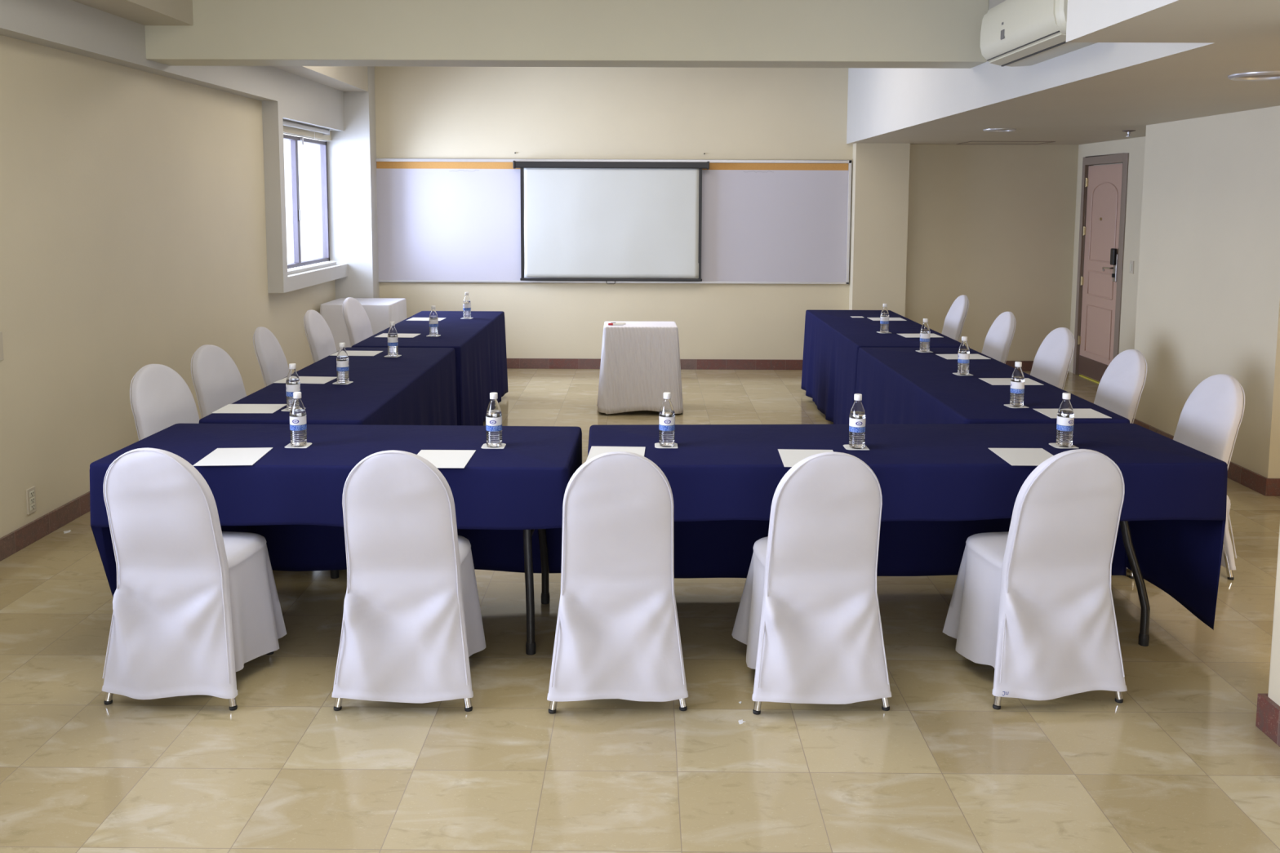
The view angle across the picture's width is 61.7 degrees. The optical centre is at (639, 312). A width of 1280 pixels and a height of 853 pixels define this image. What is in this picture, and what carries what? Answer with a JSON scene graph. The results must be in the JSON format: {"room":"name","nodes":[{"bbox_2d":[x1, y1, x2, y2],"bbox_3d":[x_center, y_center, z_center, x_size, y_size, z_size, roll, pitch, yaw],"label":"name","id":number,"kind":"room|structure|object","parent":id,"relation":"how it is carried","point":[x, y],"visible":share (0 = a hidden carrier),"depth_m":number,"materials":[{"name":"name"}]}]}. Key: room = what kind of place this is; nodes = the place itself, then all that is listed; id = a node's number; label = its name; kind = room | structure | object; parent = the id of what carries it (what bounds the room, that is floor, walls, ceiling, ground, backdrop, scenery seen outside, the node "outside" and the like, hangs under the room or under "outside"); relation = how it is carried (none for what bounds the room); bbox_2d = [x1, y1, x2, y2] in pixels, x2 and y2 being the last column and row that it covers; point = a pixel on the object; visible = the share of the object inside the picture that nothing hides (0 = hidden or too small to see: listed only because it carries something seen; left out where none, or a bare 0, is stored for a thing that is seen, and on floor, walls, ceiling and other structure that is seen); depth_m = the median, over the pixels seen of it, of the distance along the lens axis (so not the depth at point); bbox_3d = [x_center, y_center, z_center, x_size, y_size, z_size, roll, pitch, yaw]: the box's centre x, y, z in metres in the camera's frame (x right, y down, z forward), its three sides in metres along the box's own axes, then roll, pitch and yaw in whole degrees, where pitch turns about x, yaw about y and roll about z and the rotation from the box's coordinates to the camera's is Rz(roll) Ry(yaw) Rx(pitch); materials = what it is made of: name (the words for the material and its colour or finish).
{"room":"conference room","nodes":[
{"label":"conference room","id":0,"kind":"room"},
{"bbox_2d":[0,35,335,537],"bbox_3d":[-3.197,-0.325,3.881,0.200,3.300,14.750,0,6,0],"label":"wall","id":1,"kind":"structure","parent":0,"point":[133,224],"depth_m":6.22,"materials":[{"name":"beige paint"}]},
{"bbox_2d":[0,331,4,360],"bbox_3d":[-3.088,0.164,5.150,0.009,0.140,0.074,0,6,0],"label":"switch plate","id":2,"kind":"object","parent":1,"relation":"attached to","point":[2,356],"visible":1,"depth_m":5.17,"materials":[{"name":"beige plastic"}]},
{"bbox_2d":[25,486,36,515],"bbox_3d":[-3.088,0.953,5.435,0.013,0.130,0.074,0,6,0],"label":"wall outlet","id":3,"kind":"object","parent":1,"relation":"attached to","point":[30,492],"visible":1,"depth_m":5.42,"materials":[{"name":"beige plastic"}]},
{"bbox_2d":[0,491,90,561],"bbox_3d":[-3.096,1.277,3.925,0.016,0.105,13.900,0,6,0],"label":"baseboard","id":4,"kind":"structure","parent":1,"relation":"attached to","point":[16,540],"depth_m":5.53,"materials":[{"name":"wood"}]},
{"bbox_2d":[0,0,344,130],"bbox_3d":[-3.028,-1.507,3.629,0.130,0.895,13.900,0,6,0],"label":"trim","id":5,"kind":"structure","parent":1,"relation":"attached to","point":[71,26],"depth_m":6.34,"materials":[{"name":"white paint"}]},
{"bbox_2d":[72,0,368,91],"bbox_3d":[-2.818,-1.685,3.609,0.290,0.535,13.900,0,6,0],"label":"trim","id":6,"kind":"structure","parent":1,"relation":"attached to","point":[145,12],"depth_m":6.24,"materials":[{"name":"paint"}]},
{"bbox_2d":[262,115,347,293],"bbox_3d":[-2.998,-0.980,9.714,0.130,1.440,1.910,0,6,0],"label":"trim","id":7,"kind":"structure","parent":1,"relation":"attached to","point":[278,280],"depth_m":8.79,"materials":[{"name":"white paint"}]},
{"bbox_2d":[283,133,329,269],"bbox_3d":[-3.124,-1.012,9.771,0.085,1.186,1.794,0,6,0],"label":"window","id":8,"kind":"structure","parent":1,"relation":"in","point":[305,159],"depth_m":10.03,"materials":[{"name":"clear glass"}]},
{"bbox_2d":[283,120,329,137],"bbox_3d":[-3.027,-1.627,9.580,0.066,0.128,1.512,0,6,0],"label":"roller blind","id":9,"kind":"object","parent":1,"relation":"attached to","point":[326,131],"visible":0.68,"depth_m":9.64,"materials":[{"name":"white paint"}]},
{"bbox_2d":[287,262,336,275],"bbox_3d":[-3.055,-0.404,9.786,0.080,0.028,1.690,0,6,0],"label":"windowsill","id":10,"kind":"structure","parent":1,"relation":"attached to","point":[291,271],"depth_m":9.82,"materials":[{"name":"white paint"}]},
{"bbox_2d":[144,0,988,68],"bbox_3d":[-0.506,-1.884,6.500,5.140,0.732,0.320,0,6,0],"label":"ceiling beam","id":11,"kind":"structure","parent":1,"relation":"attached to","point":[695,33],"depth_m":6.36,"materials":[{"name":"beige paint"}]},
{"bbox_2d":[0,368,1279,852],"bbox_3d":[0.586,1.432,4.046,8.180,0.200,14.750,0,6,0],"label":"floor","id":12,"kind":"structure","parent":0,"point":[1183,764],"depth_m":3.49,"materials":[{"name":"tile"}]},
{"bbox_2d":[129,364,199,440],"bbox_3d":[-2.131,0.728,5.244,0.648,0.926,0.484,3,7,21],"label":"banquet chair","id":13,"kind":"object","parent":12,"relation":"on","point":[161,398],"visible":0.25,"depth_m":5.24,"materials":[{"name":"white fabric"}]},
{"bbox_2d":[102,448,286,711],"bbox_3d":[-1.589,0.875,3.883,0.484,0.926,0.648,1,6,8],"label":"banquet chair","id":14,"kind":"object","parent":12,"relation":"on","point":[194,602],"visible":1,"depth_m":3.67,"materials":[{"name":"white fabric"}]},
{"bbox_2d":[190,344,246,417],"bbox_3d":[-2.131,0.650,5.975,0.656,0.926,0.494,2,6,13],"label":"banquet chair","id":15,"kind":"object","parent":12,"relation":"on","point":[217,379],"visible":0.3,"depth_m":5.93,"materials":[{"name":"white fabric"}]},
{"bbox_2d":[253,326,289,386],"bbox_3d":[-2.121,0.551,6.906,0.658,0.926,0.498,0,6,-2],"label":"banquet chair","id":16,"kind":"object","parent":12,"relation":"on","point":[273,362],"visible":0.22,"depth_m":6.76,"materials":[{"name":"white fabric"}]},
{"bbox_2d":[303,310,337,363],"bbox_3d":[-2.122,0.444,7.907,0.648,0.926,0.484,1,6,6],"label":"banquet chair","id":17,"kind":"object","parent":12,"relation":"on","point":[320,336],"visible":0.23,"depth_m":7.80,"materials":[{"name":"white fabric"}]},
{"bbox_2d":[330,569,338,578],"bbox_3d":[-1.606,0.738,5.996,0.660,0.751,2.320,0,6,0],"label":"folding table","id":18,"kind":"object","parent":12,"relation":"on","point":[334,573],"visible":0.11,"depth_m":4.94,"materials":[{"name":"metal"}]},
{"bbox_2d":[198,346,457,425],"bbox_3d":[-1.591,0.718,5.995,0.789,0.730,2.386,0,6,0],"label":"tablecloth","id":19,"kind":"object","parent":18,"relation":"on","point":[418,386],"visible":0.52,"depth_m":5.72,"materials":[{"name":"blue fabric"}]},
{"bbox_2d":[212,404,286,413],"bbox_3d":[-1.833,0.451,5.035,0.280,0.001,0.216,0,6,-1],"label":"blank sheet","id":20,"kind":"object","parent":19,"relation":"on","point":[229,408],"visible":0.86,"depth_m":5.03,"materials":[{"name":"white paper"}]},
{"bbox_2d":[273,376,337,383],"bbox_3d":[-1.818,0.366,5.832,0.280,0.001,0.216,1,6,4],"label":"blank sheet","id":21,"kind":"object","parent":19,"relation":"on","point":[304,380],"visible":0.64,"depth_m":5.83,"materials":[{"name":"white paper"}]},
{"bbox_2d":[332,381,353,384],"bbox_3d":[-1.595,0.376,5.748,0.092,0.001,0.092,1,6,8],"label":"coaster","id":22,"kind":"object","parent":19,"relation":"on","point":[349,382],"visible":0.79,"depth_m":5.73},
{"bbox_2d":[336,342,349,383],"bbox_3d":[-1.592,0.268,5.733,0.064,0.216,0.064,-4,8,-37],"label":"water bottle","id":23,"kind":"object","parent":22,"relation":"on","point":[342,359],"visible":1,"depth_m":5.71,"materials":[{"name":"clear plastic"}]},
{"bbox_2d":[329,351,382,355],"bbox_3d":[-1.809,0.259,6.840,0.280,0.001,0.216,0,6,2],"label":"blank sheet","id":24,"kind":"object","parent":19,"relation":"on","point":[348,353],"visible":0.86,"depth_m":6.84,"materials":[{"name":"white paper"}]},
{"bbox_3d":[-1.625,0.453,5.020,0.092,0.001,0.092,1,6,7],"label":"coaster","id":25,"kind":"object","parent":19,"relation":"on","visible":0},
{"bbox_2d":[285,363,300,410],"bbox_3d":[-1.621,0.345,5.004,0.064,0.216,0.064,4,7,30],"label":"water bottle","id":26,"kind":"object","parent":25,"relation":"on","point":[292,383],"visible":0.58,"depth_m":4.98,"materials":[{"name":"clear plastic"}]},
{"bbox_3d":[-1.553,0.272,6.729,0.092,0.001,0.092,1,6,8],"label":"coaster","id":27,"kind":"object","parent":19,"relation":"on","visible":0},
{"bbox_2d":[387,321,398,356],"bbox_3d":[-1.550,0.164,6.713,0.064,0.216,0.064,3,7,22],"label":"water bottle","id":28,"kind":"object","parent":27,"relation":"on","point":[393,339],"visible":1,"depth_m":6.69,"materials":[{"name":"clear plastic"}]},
{"bbox_2d":[342,297,373,346],"bbox_3d":[-2.112,0.340,8.890,0.656,0.926,0.494,1,6,9],"label":"banquet chair","id":29,"kind":"object","parent":12,"relation":"on","point":[357,322],"visible":0.27,"depth_m":8.81,"materials":[{"name":"white fabric"}]},
{"bbox_2d":[331,449,485,711],"bbox_3d":[-0.808,0.880,3.867,0.494,0.926,0.656,0,6,0],"label":"banquet chair","id":30,"kind":"object","parent":12,"relation":"on","point":[412,624],"visible":1,"depth_m":3.65,"materials":[{"name":"white fabric"}]},
{"bbox_2d":[523,528,550,655],"bbox_3d":[-1.155,0.912,4.376,1.740,0.751,0.680,0,6,1],"label":"folding table","id":31,"kind":"object","parent":12,"relation":"on","point":[527,534],"visible":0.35,"depth_m":4.13,"materials":[{"name":"metal"}]},
{"bbox_2d":[89,423,582,598],"bbox_3d":[-1.157,0.863,4.367,1.794,0.670,0.751,0,6,1],"label":"tablecloth","id":32,"kind":"object","parent":31,"relation":"on","point":[291,498],"visible":0.52,"depth_m":4.11,"materials":[{"name":"blue fabric"}]},
{"bbox_2d":[192,447,272,466],"bbox_3d":[-1.555,0.551,4.104,0.216,0.001,0.280,0,6,-4],"label":"blank sheet","id":33,"kind":"object","parent":32,"relation":"on","point":[220,456],"visible":0.86,"depth_m":4.10,"materials":[{"name":"white paper"}]},
{"bbox_2d":[284,442,311,448],"bbox_3d":[-1.369,0.532,4.292,0.092,0.001,0.092,0,6,0],"label":"coaster","id":34,"kind":"object","parent":32,"relation":"on","point":[289,446],"visible":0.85,"depth_m":4.26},
{"bbox_2d":[289,391,306,447],"bbox_3d":[-1.366,0.424,4.276,0.064,0.216,0.064,3,7,23],"label":"water bottle","id":35,"kind":"object","parent":34,"relation":"on","point":[298,424],"visible":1,"depth_m":4.25,"materials":[{"name":"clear plastic"}]},
{"bbox_2d":[417,449,475,468],"bbox_3d":[-0.755,0.556,4.081,0.216,0.001,0.280,0,6,0],"label":"blank sheet","id":36,"kind":"object","parent":32,"relation":"on","point":[452,459],"visible":0.71,"depth_m":4.10,"materials":[{"name":"white paper"}]},
{"bbox_2d":[480,443,506,448],"bbox_3d":[-0.587,0.534,4.294,0.092,0.001,0.092,0,6,0],"label":"coaster","id":37,"kind":"object","parent":32,"relation":"on","point":[484,446],"visible":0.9,"depth_m":4.26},
{"bbox_2d":[485,392,502,447],"bbox_3d":[-0.584,0.427,4.279,0.064,0.216,0.064,-2,7,-22],"label":"water bottle","id":38,"kind":"object","parent":37,"relation":"on","point":[493,415],"visible":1,"depth_m":4.26,"materials":[{"name":"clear plastic"}]},
{"bbox_2d":[546,451,688,714],"bbox_3d":[-0.091,0.883,3.863,0.498,0.926,0.658,0,6,-3],"label":"banquet chair","id":39,"kind":"object","parent":12,"relation":"on","point":[617,635],"visible":1,"depth_m":3.64,"materials":[{"name":"white fabric"}]},
{"bbox_2d":[731,452,891,715],"bbox_3d":[0.614,0.885,3.868,0.494,0.926,0.656,0,6,-4],"label":"banquet chair","id":40,"kind":"object","parent":12,"relation":"on","point":[808,618],"visible":1,"depth_m":3.65,"materials":[{"name":"white fabric"}]},
{"bbox_2d":[941,294,968,342],"bbox_3d":[2.520,0.303,9.409,0.648,0.926,0.484,0,6,2],"label":"banquet chair","id":41,"kind":"object","parent":12,"relation":"on","point":[953,322],"visible":0.3,"depth_m":9.26,"materials":[{"name":"white fabric"}]},
{"bbox_2d":[981,311,1016,364],"bbox_3d":[2.435,0.453,8.000,0.658,0.926,0.498,0,6,-3],"label":"banquet chair","id":42,"kind":"object","parent":12,"relation":"on","point":[998,338],"visible":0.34,"depth_m":7.89,"materials":[{"name":"white fabric"}]},
{"bbox_2d":[942,448,1127,710],"bbox_3d":[1.445,0.883,3.920,0.484,0.926,0.648,0,6,-4],"label":"banquet chair","id":43,"kind":"object","parent":12,"relation":"on","point":[1032,602],"visible":1,"depth_m":3.70,"materials":[{"name":"white fabric"}]},
{"bbox_2d":[1030,327,1075,390],"bbox_3d":[2.455,0.559,7.000,0.656,0.926,0.494,0,6,-7],"label":"banquet chair","id":44,"kind":"object","parent":12,"relation":"on","point":[1052,358],"visible":0.29,"depth_m":6.91,"materials":[{"name":"white fabric"}]},
{"bbox_2d":[1093,349,1146,423],"bbox_3d":[2.442,0.665,6.002,0.648,0.926,0.484,0,6,-1],"label":"banquet chair","id":45,"kind":"object","parent":12,"relation":"on","point":[1120,386],"visible":0.29,"depth_m":5.89,"materials":[{"name":"white fabric"}]},
{"bbox_2d":[1119,520,1150,646],"bbox_3d":[1.040,0.915,4.434,2.260,0.751,0.680,0,6,-2],"label":"folding table","id":46,"kind":"object","parent":12,"relation":"on","point":[1144,636],"visible":0.15,"depth_m":4.22,"materials":[{"name":"metal"}]},
{"bbox_2d":[587,423,1227,630],"bbox_3d":[1.009,0.887,4.427,2.445,0.715,0.749,0,6,-2],"label":"tablecloth","id":47,"kind":"object","parent":46,"relation":"on","point":[942,486],"visible":0.62,"depth_m":4.28,"materials":[{"name":"blue fabric"}]},
{"bbox_2d":[586,446,645,461],"bbox_3d":[-0.092,0.552,4.152,0.216,0.001,0.280,0,6,2],"label":"blank sheet","id":48,"kind":"object","parent":47,"relation":"on","point":[594,451],"visible":0.5,"depth_m":4.23,"materials":[{"name":"white paper"}]},
{"bbox_2d":[654,442,677,448],"bbox_3d":[0.105,0.535,4.314,0.092,0.001,0.092,0,6,0],"label":"coaster","id":49,"kind":"object","parent":47,"relation":"on","point":[656,445],"visible":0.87,"depth_m":4.29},
{"bbox_2d":[658,391,675,447],"bbox_3d":[0.109,0.427,4.299,0.064,0.216,0.064,-2,6,-16],"label":"water bottle","id":50,"kind":"object","parent":49,"relation":"on","point":[667,414],"visible":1,"depth_m":4.28,"materials":[{"name":"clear plastic"}]},
{"bbox_2d":[777,448,833,466],"bbox_3d":[0.650,0.559,4.113,0.216,0.001,0.280,0,6,2],"label":"blank sheet","id":51,"kind":"object","parent":47,"relation":"on","point":[789,457],"visible":0.57,"depth_m":4.17,"materials":[{"name":"white paper"}]},
{"bbox_2d":[843,444,869,449],"bbox_3d":[0.866,0.540,4.297,0.092,0.001,0.092,0,6,0],"label":"coaster","id":52,"kind":"object","parent":47,"relation":"on","point":[846,446],"visible":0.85,"depth_m":4.27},
{"bbox_2d":[848,393,866,448],"bbox_3d":[0.870,0.432,4.282,0.064,0.216,0.064,0,6,-6],"label":"water bottle","id":53,"kind":"object","parent":52,"relation":"on","point":[857,416],"visible":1,"depth_m":4.26,"materials":[{"name":"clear plastic"}]},
{"bbox_2d":[988,448,1053,466],"bbox_3d":[1.502,0.558,4.152,0.216,0.001,0.280,0,6,0],"label":"blank sheet","id":54,"kind":"object","parent":47,"relation":"on","point":[1013,456],"visible":0.71,"depth_m":4.16,"materials":[{"name":"white paper"}]},
{"bbox_2d":[1048,443,1078,448],"bbox_3d":[1.714,0.539,4.339,0.092,0.001,0.092,0,6,-2],"label":"coaster","id":55,"kind":"object","parent":47,"relation":"on","point":[1054,445],"visible":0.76,"depth_m":4.32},
{"bbox_2d":[1055,392,1074,447],"bbox_3d":[1.718,0.431,4.324,0.064,0.216,0.064,1,6,7],"label":"water bottle","id":56,"kind":"object","parent":55,"relation":"on","point":[1065,415],"visible":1,"depth_m":4.30,"materials":[{"name":"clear plastic"}]},
{"bbox_2d":[1126,373,1244,580],"bbox_3d":[2.490,0.759,5.123,0.658,0.926,0.498,0,6,-7],"label":"banquet chair","id":57,"kind":"object","parent":12,"relation":"on","point":[1210,418],"visible":0.34,"depth_m":5.03,"materials":[{"name":"white fabric"}]},
{"bbox_3d":[-1.572,0.487,8.353,0.660,0.751,2.220,0,6,0],"label":"folding table","id":58,"kind":"object","parent":12,"relation":"on","visible":0},
{"bbox_2d":[351,311,508,426],"bbox_3d":[-1.557,0.461,8.364,0.803,0.720,2.311,0,6,0],"label":"tablecloth","id":59,"kind":"object","parent":58,"relation":"on","point":[478,343],"visible":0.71,"depth_m":8.01,"materials":[{"name":"blue fabric"}]},
{"bbox_2d":[374,333,420,337],"bbox_3d":[-1.748,0.164,7.733,0.280,0.001,0.216,1,6,3],"label":"blank sheet","id":60,"kind":"object","parent":59,"relation":"on","point":[384,335],"visible":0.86,"depth_m":7.71,"materials":[{"name":"white paper"}]},
{"bbox_2d":[405,317,446,320],"bbox_3d":[-1.752,0.053,8.778,0.280,0.001,0.216,1,6,3],"label":"blank sheet","id":61,"kind":"object","parent":59,"relation":"on","point":[411,318],"visible":0.93,"depth_m":8.80,"materials":[{"name":"white paper"}]},
{"bbox_3d":[-1.433,0.045,8.860,0.092,0.001,0.092,1,6,6],"label":"coaster","id":62,"kind":"object","parent":59,"relation":"on","visible":0},
{"bbox_2d":[462,292,471,318],"bbox_3d":[-1.429,-0.062,8.845,0.064,0.216,0.064,3,7,22],"label":"water bottle","id":63,"kind":"object","parent":62,"relation":"on","point":[466,303],"visible":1,"depth_m":8.82,"materials":[{"name":"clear plastic"}]},
{"bbox_3d":[-1.490,0.166,7.726,0.092,0.001,0.092,1,6,6],"label":"coaster","id":64,"kind":"object","parent":59,"relation":"on","visible":0},
{"bbox_2d":[429,305,438,336],"bbox_3d":[-1.486,0.058,7.710,0.064,0.216,0.064,-4,7,-32],"label":"water bottle","id":65,"kind":"object","parent":64,"relation":"on","point":[433,319],"visible":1,"depth_m":7.69,"materials":[{"name":"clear plastic"}]},
{"bbox_3d":[1.852,0.742,6.087,0.660,0.751,2.320,0,6,0],"label":"folding table","id":66,"kind":"object","parent":12,"relation":"on","visible":0},
{"bbox_2d":[855,346,1129,424],"bbox_3d":[1.843,0.722,6.085,0.813,0.730,2.409,0,6,0],"label":"tablecloth","id":67,"kind":"object","parent":66,"relation":"on","point":[896,385],"visible":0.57,"depth_m":5.82,"materials":[{"name":"blue fabric"}]},
{"bbox_2d":[915,350,933,352],"bbox_3d":[1.863,0.254,7.027,0.092,0.001,0.092,-1,6,-8],"label":"coaster","id":68,"kind":"object","parent":67,"relation":"on","point":[919,351],"visible":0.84,"depth_m":6.99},
{"bbox_2d":[920,318,930,351],"bbox_3d":[1.867,0.146,7.012,0.064,0.216,0.064,-2,7,-21],"label":"water bottle","id":69,"kind":"object","parent":68,"relation":"on","point":[925,332],"visible":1,"depth_m":6.99,"materials":[{"name":"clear plastic"}]},
{"bbox_2d":[952,373,973,375],"bbox_3d":[1.841,0.351,6.115,0.092,0.001,0.092,-1,6,-8],"label":"coaster","id":70,"kind":"object","parent":67,"relation":"on","point":[957,374],"visible":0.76,"depth_m":6.08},
{"bbox_2d":[957,336,969,374],"bbox_3d":[1.844,0.243,6.099,0.064,0.216,0.064,3,7,28],"label":"water bottle","id":71,"kind":"object","parent":70,"relation":"on","point":[963,356],"visible":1,"depth_m":6.08,"materials":[{"name":"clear plastic"}]},
{"bbox_2d":[936,354,991,359],"bbox_3d":[2.050,0.279,6.800,0.280,0.001,0.216,0,6,-4],"label":"blank sheet","id":72,"kind":"object","parent":67,"relation":"on","point":[944,356],"visible":0.79,"depth_m":6.78,"materials":[{"name":"white paper"}]},
{"bbox_2d":[978,377,1044,385],"bbox_3d":[2.032,0.377,5.871,0.280,0.001,0.216,0,6,-2],"label":"blank sheet","id":73,"kind":"object","parent":67,"relation":"on","point":[993,381],"visible":0.79,"depth_m":5.86,"materials":[{"name":"white paper"}]},
{"bbox_2d":[1004,404,1029,408],"bbox_3d":[1.814,0.451,5.171,0.092,0.001,0.092,-1,6,-8],"label":"coaster","id":74,"kind":"object","parent":67,"relation":"on","point":[1006,405],"visible":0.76,"depth_m":5.15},
{"bbox_2d":[1009,361,1024,407],"bbox_3d":[1.818,0.343,5.155,0.064,0.216,0.064,-2,7,-21],"label":"water bottle","id":75,"kind":"object","parent":74,"relation":"on","point":[1017,380],"visible":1,"depth_m":5.13,"materials":[{"name":"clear plastic"}]},
{"bbox_2d":[1033,408,1111,417],"bbox_3d":[2.015,0.470,5.001,0.280,0.001,0.216,0,6,-2],"label":"blank sheet","id":76,"kind":"object","parent":67,"relation":"on","point":[1051,413],"visible":0.79,"depth_m":5.00,"materials":[{"name":"white paper"}]},
{"bbox_3d":[1.869,0.484,8.508,0.660,0.751,2.340,0,6,0],"label":"folding table","id":77,"kind":"object","parent":12,"relation":"on","visible":0},
{"bbox_2d":[800,310,969,424],"bbox_3d":[1.853,0.457,8.526,0.833,0.720,2.460,0,6,0],"label":"tablecloth","id":78,"kind":"object","parent":77,"relation":"on","point":[833,339],"visible":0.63,"depth_m":8.26,"materials":[{"name":"blue fabric"}]},
{"bbox_2d":[867,317,906,320],"bbox_3d":[2.056,0.053,8.920,0.280,0.001,0.216,0,6,-2],"label":"blank sheet","id":79,"kind":"object","parent":78,"relation":"on","point":[871,318],"visible":0.79,"depth_m":8.88,"materials":[{"name":"white paper"}]},
{"bbox_2d":[897,333,942,337],"bbox_3d":[2.052,0.167,7.850,0.280,0.001,0.216,0,6,-4],"label":"blank sheet","id":80,"kind":"object","parent":78,"relation":"on","point":[902,335],"visible":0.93,"depth_m":7.83,"materials":[{"name":"white paper"}]},
{"bbox_3d":[1.826,0.147,8.023,0.092,0.001,0.092,-1,6,-8],"label":"coaster","id":81,"kind":"object","parent":78,"relation":"on","visible":0},
{"bbox_2d":[880,303,888,333],"bbox_3d":[1.830,0.040,8.007,0.064,0.216,0.064,-3,7,-26],"label":"water bottle","id":82,"kind":"object","parent":81,"relation":"on","point":[884,317],"visible":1,"depth_m":7.99,"materials":[{"name":"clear plastic"}]},
{"bbox_3d":[-2.679,0.266,10.443,0.600,0.740,0.600,0,6,0],"label":"side table","id":83,"kind":"object","parent":12,"relation":"on","visible":0},
{"bbox_2d":[320,297,406,351],"bbox_3d":[-2.676,0.250,10.445,0.790,0.730,0.760,0,6,0],"label":"tablecloth","id":84,"kind":"object","parent":83,"relation":"on","point":[380,312],"visible":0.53,"depth_m":10.08,"materials":[{"name":"fabric"}]},
{"bbox_3d":[0.002,0.456,8.898,0.540,0.710,0.340,0,6,-1],"label":"table","id":85,"kind":"object","parent":12,"relation":"on","visible":0},
{"bbox_2d":[596,321,683,413],"bbox_3d":[-0.001,0.449,8.899,0.729,0.717,0.560,0,6,-1],"label":"tablecloth","id":86,"kind":"object","parent":85,"relation":"on","point":[640,361],"visible":1,"depth_m":8.67,"materials":[{"name":"white fabric"}]},
{"bbox_2d":[374,66,1078,371],"bbox_3d":[0.685,-1.067,10.995,7.880,3.300,0.200,0,6,0],"label":"wall","id":87,"kind":"structure","parent":0,"point":[993,225],"depth_m":10.85,"materials":[{"name":"beige paint"}]},
{"bbox_2d":[317,66,379,299],"bbox_3d":[-2.966,-1.060,10.791,0.580,3.300,0.250,0,6,0],"label":"trim","id":88,"kind":"structure","parent":87,"relation":"attached to","point":[352,151],"depth_m":10.67,"materials":[{"name":"white paint"}]},
{"bbox_2d":[375,158,852,284],"bbox_3d":[-0.284,-0.929,10.900,4.841,1.258,0.030,0,6,0],"label":"whiteboard","id":89,"kind":"object","parent":87,"relation":"attached to","point":[439,220],"visible":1,"depth_m":10.89,"materials":[{"name":"white ceramic"}]},
{"bbox_2d":[512,160,709,284],"bbox_3d":[-0.292,-0.909,10.839,1.970,1.242,0.086,0,6,0],"label":"projection screen","id":90,"kind":"object","parent":89,"relation":"attached to","point":[579,219],"visible":1,"depth_m":10.83,"materials":[{"name":"white fabric"}]},
{"bbox_2d":[506,358,1033,371],"bbox_3d":[0.677,0.547,10.932,7.448,0.105,0.266,0,6,0],"label":"baseboard","id":91,"kind":"structure","parent":87,"relation":"attached to","point":[515,363],"depth_m":11.05,"materials":[{"name":"wood"}]},
{"bbox_2d":[848,142,910,316],"bbox_3d":[2.416,-1.039,10.802,0.535,3.300,0.170,0,6,0],"label":"column","id":92,"kind":"structure","parent":87,"relation":"attached to","point":[880,171],"depth_m":10.74,"materials":[{"name":"beige paint"}]},
{"bbox_2d":[982,128,1016,132],"bbox_3d":[2.853,-1.449,8.498,0.250,0.014,0.250,0,6,0],"label":"recessed light","id":93,"kind":"object","parent":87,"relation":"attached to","point":[992,130],"visible":1,"depth_m":8.45,"materials":[{"name":"metal"}]},
{"bbox_2d":[955,141,1055,144],"bbox_3d":[3.565,-1.661,10.467,0.800,0.003,0.510,0,6,0],"label":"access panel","id":94,"kind":"object","parent":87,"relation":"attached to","point":[969,141],"visible":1,"depth_m":10.71,"materials":[{"name":"white"}]},
{"bbox_2d":[980,0,1096,66],"bbox_3d":[1.918,-1.392,5.104,0.272,0.306,1.092,0,6,0],"label":"air conditioner","id":95,"kind":"object","parent":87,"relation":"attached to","point":[1014,33],"visible":0.85,"depth_m":5.08,"materials":[{"name":"white plastic"}]},
{"bbox_2d":[1227,71,1279,80],"bbox_3d":[2.771,-1.051,4.759,0.280,0.014,0.280,0,6,0],"label":"recessed light","id":96,"kind":"object","parent":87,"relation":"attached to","point":[1263,75],"visible":1,"depth_m":4.78,"materials":[{"name":"metal"}]},
{"bbox_2d":[1239,74,1279,77],"bbox_3d":[2.771,-1.055,4.759,0.221,0.005,0.221,0,6,0],"label":"diffuser","id":97,"kind":"object","parent":96,"relation":"attached to","point":[1240,75],"depth_m":4.75,"materials":[{"name":"grey paint"}]},
{"bbox_2d":[1068,136,1145,373],"bbox_3d":[4.482,-0.290,3.839,0.200,3.300,14.750,0,6,0],"label":"wall","id":98,"kind":"structure","parent":0,"point":[1135,147],"depth_m":9.69,"materials":[{"name":"beige paint"}]},
{"bbox_2d":[846,0,1279,144],"bbox_3d":[2.952,-1.446,3.726,2.870,0.990,14.150,0,6,0],"label":"ceiling","id":99,"kind":"structure","parent":98,"relation":"attached to","point":[1150,62],"depth_m":5.68,"materials":[{"name":"paint"}]},
{"bbox_2d":[1072,152,1128,383],"bbox_3d":[4.416,-0.415,10.290,0.124,2.184,1.005,0,6,0],"label":"door","id":100,"kind":"structure","parent":98,"relation":"in","point":[1104,193],"depth_m":10.32,"materials":[{"name":"pink paint"}]},
{"bbox_2d":[1131,417,1279,496],"bbox_3d":[4.065,1.004,6.765,0.657,0.105,6.290,0,6,0],"label":"baseboard","id":101,"kind":"structure","parent":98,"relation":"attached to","point":[1266,486],"depth_m":6.56,"materials":[{"name":"wood"}]},
{"bbox_2d":[1133,105,1279,478],"bbox_3d":[4.080,-0.150,7.190,0.640,2.310,1.820,0,6,0],"label":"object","id":102,"kind":"structure","parent":98,"relation":"attached to","point":[1208,303],"depth_m":7.01,"materials":[{"name":"beige paint"}]},
{"bbox_2d":[1267,527,1279,706],"bbox_3d":[2.294,0.405,1.900,0.430,2.310,3.120,0,6,0],"label":"wall","id":103,"kind":"structure","parent":0,"point":[1273,694],"depth_m":3.51,"materials":[{"name":"beige paint"}]},
{"bbox_2d":[1255,693,1279,746],"bbox_3d":[2.279,1.496,2.024,0.450,0.115,3.136,0,6,0],"label":"trim","id":104,"kind":"structure","parent":103,"relation":"attached to","point":[1268,712],"depth_m":3.52,"materials":[{"name":"brown stone"}]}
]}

